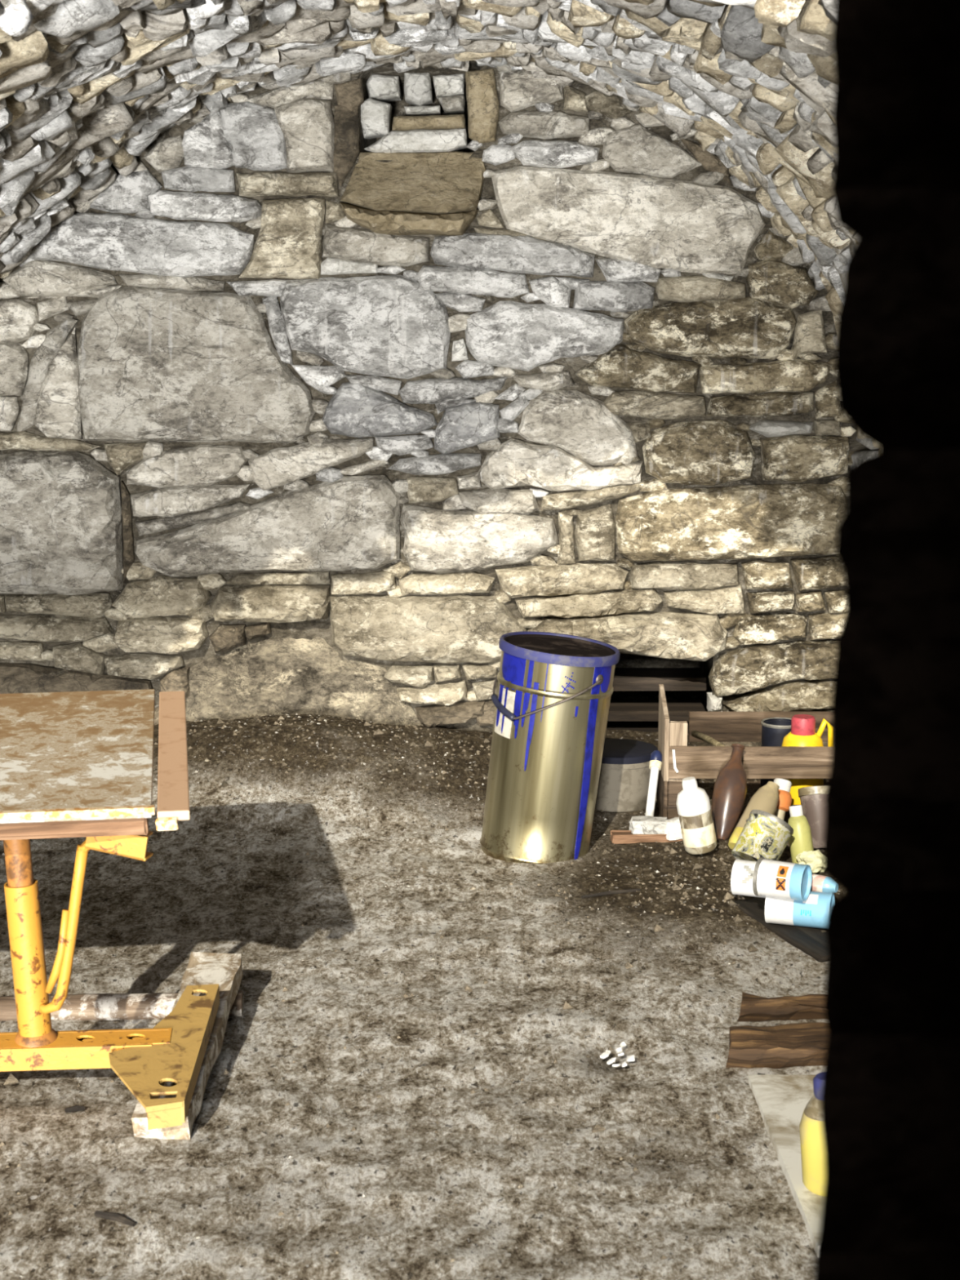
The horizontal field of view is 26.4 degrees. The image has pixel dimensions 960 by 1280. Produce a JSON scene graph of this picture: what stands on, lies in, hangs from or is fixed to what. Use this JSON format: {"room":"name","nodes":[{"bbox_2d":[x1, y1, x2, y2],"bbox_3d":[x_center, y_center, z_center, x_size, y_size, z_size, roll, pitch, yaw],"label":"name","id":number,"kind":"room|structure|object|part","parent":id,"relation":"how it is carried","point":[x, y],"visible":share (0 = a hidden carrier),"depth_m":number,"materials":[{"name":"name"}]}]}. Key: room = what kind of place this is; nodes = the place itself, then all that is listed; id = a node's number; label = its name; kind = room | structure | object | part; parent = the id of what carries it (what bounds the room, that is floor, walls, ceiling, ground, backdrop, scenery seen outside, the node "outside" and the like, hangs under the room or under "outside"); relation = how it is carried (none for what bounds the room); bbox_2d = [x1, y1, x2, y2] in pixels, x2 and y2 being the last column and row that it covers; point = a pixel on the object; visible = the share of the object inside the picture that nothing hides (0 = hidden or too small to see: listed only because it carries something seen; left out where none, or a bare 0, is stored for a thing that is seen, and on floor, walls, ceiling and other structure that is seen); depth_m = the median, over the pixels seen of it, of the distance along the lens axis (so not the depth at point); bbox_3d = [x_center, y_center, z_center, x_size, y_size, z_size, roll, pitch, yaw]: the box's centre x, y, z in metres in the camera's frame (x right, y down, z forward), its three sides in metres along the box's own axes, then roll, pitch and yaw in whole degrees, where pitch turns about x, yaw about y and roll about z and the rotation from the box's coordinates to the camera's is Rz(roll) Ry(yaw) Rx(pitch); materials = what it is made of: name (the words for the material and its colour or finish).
{"room":"stone cellar","nodes":[
{"label":"stone cellar","id":0,"kind":"room"},
{"bbox_2d":[0,713,844,1279],"bbox_3d":[-0.200,0.625,4.466,3.100,0.195,4.150,0,11,0],"label":"floor","id":1,"kind":"structure","parent":0,"point":[411,1081],"depth_m":4.01,"materials":[{"name":"concrete"}]},
{"bbox_2d":[64,1105,84,1112],"bbox_3d":[-0.731,0.845,3.694,0.037,0.012,0.012,-6,12,-30],"label":"splinter","id":2,"kind":"object","parent":1,"relation":"on","point":[76,1108],"visible":1,"depth_m":3.69,"materials":[{"name":"wood"}]},
{"bbox_2d":[0,688,219,1129],"bbox_3d":[-0.972,0.485,3.979,0.910,0.542,1.137,-2,11,-8],"label":"work table","id":3,"kind":"object","parent":1,"relation":"on","point":[73,764],"visible":1,"depth_m":3.72,"materials":[{"name":"laminate"}]},
{"bbox_3d":[-0.755,0.521,3.689,0.112,0.318,0.030,2,11,9],"label":"lever rod","id":4,"kind":"part","parent":3,"relation":"part of","materials":[{"name":"yellow paint"}]},
{"bbox_3d":[-0.639,0.355,3.635,0.117,0.062,0.041,2,11,10],"label":"lever handle","id":5,"kind":"part","parent":3,"relation":"part of","materials":[{"name":"yellow paint"}]},
{"bbox_3d":[-0.591,0.737,3.746,0.159,0.053,0.474,0,11,1],"label":"gusset plate","id":6,"kind":"part","parent":3,"relation":"part of","materials":[{"name":"yellow paint"}]},
{"bbox_2d":[93,1210,136,1226],"bbox_3d":[-0.582,0.923,3.276,0.079,0.014,0.016,6,12,28],"label":"chip","id":7,"kind":"object","parent":1,"relation":"on","point":[117,1217],"visible":1,"depth_m":3.27,"materials":[{"name":"wood"}]},
{"bbox_2d":[0,990,243,1021],"bbox_3d":[-0.855,0.747,4.152,0.744,0.058,0.059,-1,11,-4],"label":"pole","id":8,"kind":"object","parent":1,"relation":"on","point":[82,1006],"visible":0.57,"depth_m":4.14,"materials":[{"name":"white wood"}]},
{"bbox_2d":[131,951,242,1139],"bbox_3d":[-0.548,0.761,3.905,0.122,0.113,0.677,0,11,0],"label":"wooden beam","id":9,"kind":"structure","parent":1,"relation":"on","point":[225,970],"depth_m":3.97,"materials":[{"name":"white wood"}]},
{"bbox_2d":[480,631,620,864],"bbox_3d":[0.180,0.292,5.298,0.357,0.609,0.318,3,11,16],"label":"drum","id":10,"kind":"object","parent":1,"relation":"on","point":[552,700],"visible":0.99,"depth_m":5.18,"materials":[{"name":"metal"}]},
{"bbox_3d":[0.139,0.127,5.205,0.168,0.127,0.313,-10,15,-43],"label":"handle","id":11,"kind":"part","parent":10,"relation":"part of","materials":[{"name":"metal"}]},
{"bbox_3d":[0.204,0.018,5.243,0.290,0.006,0.290,6,11,-1],"label":"lid","id":12,"kind":"part","parent":10,"relation":"part of","materials":[{"name":"blue metal"}]},
{"bbox_2d":[581,888,640,897],"bbox_3d":[0.315,0.609,4.929,0.148,0.013,0.011,-3,11,-15],"label":"twig","id":13,"kind":"object","parent":1,"relation":"on","point":[610,892],"visible":1,"depth_m":4.93,"materials":[{"name":"brown wood"}]},
{"bbox_2d":[600,1041,634,1066],"bbox_3d":[0.262,0.796,3.925,0.063,0.011,0.109,-2,11,-10],"label":"pebbles","id":14,"kind":"object","parent":1,"relation":"on","point":[630,1058],"visible":1,"depth_m":3.92,"materials":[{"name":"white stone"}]},
{"bbox_2d":[595,738,657,812],"bbox_3d":[0.386,0.379,5.738,0.223,0.162,0.223,0,11,0],"label":"bucket","id":15,"kind":"object","parent":1,"relation":"on","point":[624,772],"visible":0.56,"depth_m":5.65,"materials":[{"name":"beige plastic"}]},
{"bbox_3d":[0.386,0.310,5.725,0.223,0.022,0.223,0,11,0],"label":"bucket lid","id":16,"kind":"part","parent":15,"relation":"part of","materials":[{"name":"black plastic"}]},
{"bbox_2d":[609,830,683,844],"bbox_3d":[0.448,0.522,5.413,0.207,0.030,0.046,0,11,-2],"label":"board offcut","id":17,"kind":"object","parent":1,"relation":"on","point":[617,837],"visible":0.56,"depth_m":5.39,"materials":[{"name":"brown wood"}]},
{"bbox_2d":[629,815,667,834],"bbox_3d":[0.450,0.495,5.424,0.108,0.053,0.063,0,11,0],"label":"lump","id":18,"kind":"object","parent":1,"relation":"on","point":[641,824],"visible":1,"depth_m":5.40,"materials":[{"name":"white stone"}]},
{"bbox_2d":[644,750,662,816],"bbox_3d":[0.470,0.396,5.543,0.034,0.175,0.134,2,11,11],"label":"pipe","id":19,"kind":"object","parent":1,"relation":"on","point":[655,759],"visible":0.89,"depth_m":5.54,"materials":[{"name":"white plastic"}]},
{"bbox_2d":[664,817,682,839],"bbox_3d":[0.524,0.498,5.408,0.084,0.054,0.054,-3,11,-17],"label":"chunk","id":20,"kind":"object","parent":1,"relation":"on","point":[673,832],"visible":0.56,"depth_m":5.38,"materials":[{"name":"white stone"}]},
{"bbox_2d":[675,777,717,854],"bbox_3d":[0.553,0.446,5.219,0.107,0.197,0.086,0,11,2],"label":"plastic bottle","id":21,"kind":"object","parent":1,"relation":"on","point":[693,802],"visible":1,"depth_m":5.19,"materials":[{"name":"white plastic"}]},
{"bbox_2d":[711,743,746,840],"bbox_3d":[0.662,0.402,5.425,0.087,0.237,0.173,4,11,22],"label":"flask","id":22,"kind":"object","parent":1,"relation":"on","point":[730,788],"visible":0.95,"depth_m":5.39,"materials":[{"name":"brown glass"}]},
{"bbox_2d":[656,684,831,821],"bbox_3d":[0.786,0.294,5.724,0.581,0.357,0.441,0,11,0],"label":"wooden crate","id":23,"kind":"object","parent":1,"relation":"on","point":[680,761],"visible":0.41,"depth_m":5.52,"materials":[{"name":"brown wood"}]},
{"bbox_3d":[0.546,0.443,5.557,0.076,0.126,0.020,0,11,0],"label":"corner post","id":24,"kind":"part","parent":23,"relation":"part of","materials":[{"name":"brown wood"}]},
{"bbox_3d":[0.533,0.301,5.533,0.051,0.164,0.024,0,11,0],"label":"corner post","id":25,"kind":"part","parent":23,"relation":"part of","materials":[{"name":"brown wood"}]},
{"bbox_2d":[691,729,724,746],"bbox_3d":[0.638,0.282,5.674,0.020,0.036,0.277,-2,11,-12],"label":"stick","id":26,"kind":"object","parent":23,"relation":"in","point":[695,734],"visible":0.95,"depth_m":5.69,"materials":[{"name":"brown wood"}]},
{"bbox_2d":[760,717,791,787],"bbox_3d":[0.848,0.333,5.790,0.112,0.211,0.112,0,11,0],"label":"tin","id":27,"kind":"object","parent":23,"relation":"in","point":[774,730],"visible":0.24,"depth_m":5.75,"materials":[{"name":"metal"}]},
{"bbox_2d":[782,714,831,804],"bbox_3d":[0.891,0.337,5.646,0.125,0.256,0.120,9,14,41],"label":"jug","id":28,"kind":"object","parent":23,"relation":"in","point":[802,733],"visible":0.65,"depth_m":5.61,"materials":[{"name":"plastic"}]},
{"bbox_3d":[0.948,0.280,5.638,0.053,0.133,0.016,0,11,0],"label":"handle","id":29,"kind":"part","parent":28,"relation":"part of","materials":[{"name":"yellow plastic"}]},
{"bbox_2d":[728,781,779,848],"bbox_3d":[0.714,0.466,5.306,0.073,0.180,0.179,10,14,42],"label":"bottle","id":30,"kind":"object","parent":1,"relation":"on","point":[766,799],"visible":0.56,"depth_m":5.29,"materials":[{"name":"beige plastic"}]},
{"bbox_2d":[731,809,793,861],"bbox_3d":[0.698,0.498,5.056,0.162,0.162,0.118,-10,14,-42],"label":"tin","id":31,"kind":"object","parent":1,"relation":"on","point":[765,835],"visible":0.88,"depth_m":5.01,"materials":[{"name":"metal"}]},
{"bbox_2d":[725,1022,828,1068],"bbox_3d":[0.689,0.779,3.918,0.443,0.077,0.104,0,11,0],"label":"wooden plank","id":32,"kind":"object","parent":1,"relation":"on","point":[798,1044],"visible":0.45,"depth_m":3.88,"materials":[{"name":"brown wood"}]},
{"bbox_2d":[733,897,827,962],"bbox_3d":[0.738,0.670,4.700,0.154,0.038,0.431,-4,11,-20],"label":"board","id":33,"kind":"object","parent":1,"relation":"on","point":[811,941],"visible":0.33,"depth_m":4.64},
{"bbox_2d":[730,859,765,897],"bbox_3d":[0.662,0.560,4.780,0.135,0.084,0.084,4,11,21],"label":"tin","id":34,"kind":"object","parent":33,"relation":"on","point":[742,872],"visible":0.38,"depth_m":4.76,"materials":[{"name":"white metal"}]},
{"bbox_2d":[764,890,835,928],"bbox_3d":[0.731,0.612,4.677,0.147,0.084,0.084,4,11,18],"label":"tin","id":35,"kind":"object","parent":33,"relation":"on","point":[813,912],"visible":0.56,"depth_m":4.64,"materials":[{"name":"white metal"}]},
{"bbox_2d":[752,857,812,901],"bbox_3d":[0.684,0.543,4.634,0.112,0.087,0.087,5,12,26],"label":"tin","id":36,"kind":"object","parent":35,"relation":"on","point":[773,878],"visible":1,"depth_m":4.61,"materials":[{"name":"metal"}]},
{"bbox_2d":[810,874,838,893],"bbox_3d":[0.791,0.566,4.721,0.068,0.045,0.046,7,13,32],"label":"spray can","id":37,"kind":"object","parent":35,"relation":"on","point":[821,883],"visible":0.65,"depth_m":4.70,"materials":[{"name":"metal"}]},
{"bbox_2d":[737,991,825,1022],"bbox_3d":[0.743,0.742,4.138,0.448,0.065,0.056,0,11,0],"label":"log","id":38,"kind":"object","parent":1,"relation":"on","point":[754,1008],"visible":0.36,"depth_m":4.12,"materials":[{"name":"brown wood"}]},
{"bbox_2d":[773,777,791,820],"bbox_3d":[0.786,0.443,5.417,0.068,0.153,0.102,7,13,33],"label":"bottle","id":39,"kind":"object","parent":1,"relation":"on","point":[784,802],"visible":0.5,"depth_m":5.40,"materials":[{"name":"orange plastic"}]},
{"bbox_2d":[747,1075,823,1253],"bbox_3d":[0.787,0.885,3.502,0.571,0.020,0.673,0,11,0],"label":"sheet","id":40,"kind":"object","parent":1,"relation":"on","point":[781,1100],"visible":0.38,"depth_m":3.62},
{"bbox_2d":[799,1071,825,1195],"bbox_3d":[0.575,0.805,3.354,0.103,0.196,0.096,1,11,6],"label":"bottle","id":41,"kind":"object","parent":40,"relation":"on","point":[811,1141],"visible":0.3,"depth_m":3.33,"materials":[{"name":"plastic"}]},
{"bbox_2d":[787,804,813,863],"bbox_3d":[0.807,0.492,5.151,0.058,0.152,0.079,-7,13,-32],"label":"bottle","id":42,"kind":"object","parent":1,"relation":"on","point":[801,841],"visible":0.84,"depth_m":5.13,"materials":[{"name":"plastic"}]},
{"bbox_2d":[795,849,823,874],"bbox_3d":[0.825,0.552,5.072,0.084,0.062,0.081,0,11,0],"label":"crumpled paper","id":43,"kind":"object","parent":1,"relation":"on","point":[815,859],"visible":0.75,"depth_m":5.05,"materials":[{"name":"beige paper"}]},
{"bbox_2d":[797,785,826,848],"bbox_3d":[0.874,0.457,5.302,0.093,0.173,0.129,-1,11,-7],"label":"beaker","id":44,"kind":"object","parent":1,"relation":"on","point":[811,797],"visible":0.61,"depth_m":5.26,"materials":[{"name":"plastic"}]},
{"bbox_2d":[0,60,871,746],"bbox_3d":[-0.250,-1.001,6.543,3.900,3.200,1.170,0,11,0],"label":"wall","id":45,"kind":"structure","parent":0,"point":[352,387],"depth_m":6.14,"materials":[{"name":"grey stone"}]},
{"bbox_2d":[606,721,688,733],"bbox_3d":[0.520,0.291,6.622,0.404,0.025,0.173,0,11,0],"label":"board","id":46,"kind":"object","parent":45,"relation":"attached to","point":[646,726],"visible":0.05,"depth_m":6.63,"materials":[{"name":"brown wood"}]},
{"bbox_2d":[607,699,706,721],"bbox_3d":[0.520,0.227,6.609,0.402,0.034,0.172,0,11,0],"label":"board","id":47,"kind":"object","parent":45,"relation":"attached to","point":[620,710],"visible":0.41,"depth_m":6.55,"materials":[{"name":"brown wood"}]},
{"bbox_2d":[612,667,706,690],"bbox_3d":[0.520,0.125,6.591,0.403,0.044,0.173,0,11,0],"label":"board","id":48,"kind":"object","parent":45,"relation":"attached to","point":[624,678],"visible":0.56,"depth_m":6.51,"materials":[{"name":"brown wood"}]},
{"bbox_2d":[0,0,879,448],"bbox_3d":[-0.222,-1.045,4.609,3.377,1.428,3.554,0,11,0],"label":"ceiling","id":49,"kind":"structure","parent":0,"point":[86,86],"depth_m":4.82,"materials":[{"name":"beige stone"}]},
{"bbox_2d":[851,435,879,466],"bbox_3d":[1.299,0.162,4.782,0.457,1.165,3.658,0,11,0],"label":"wall","id":50,"kind":"structure","parent":0,"point":[856,456],"depth_m":6.08,"materials":[{"name":"stone"}]},
{"bbox_2d":[815,0,959,1279],"bbox_3d":[1.383,0.296,1.246,2.434,2.600,0.359,0,11,0],"label":"wall","id":51,"kind":"structure","parent":0,"point":[890,1096],"depth_m":1.02,"materials":[{"name":"paint"}]}
]}

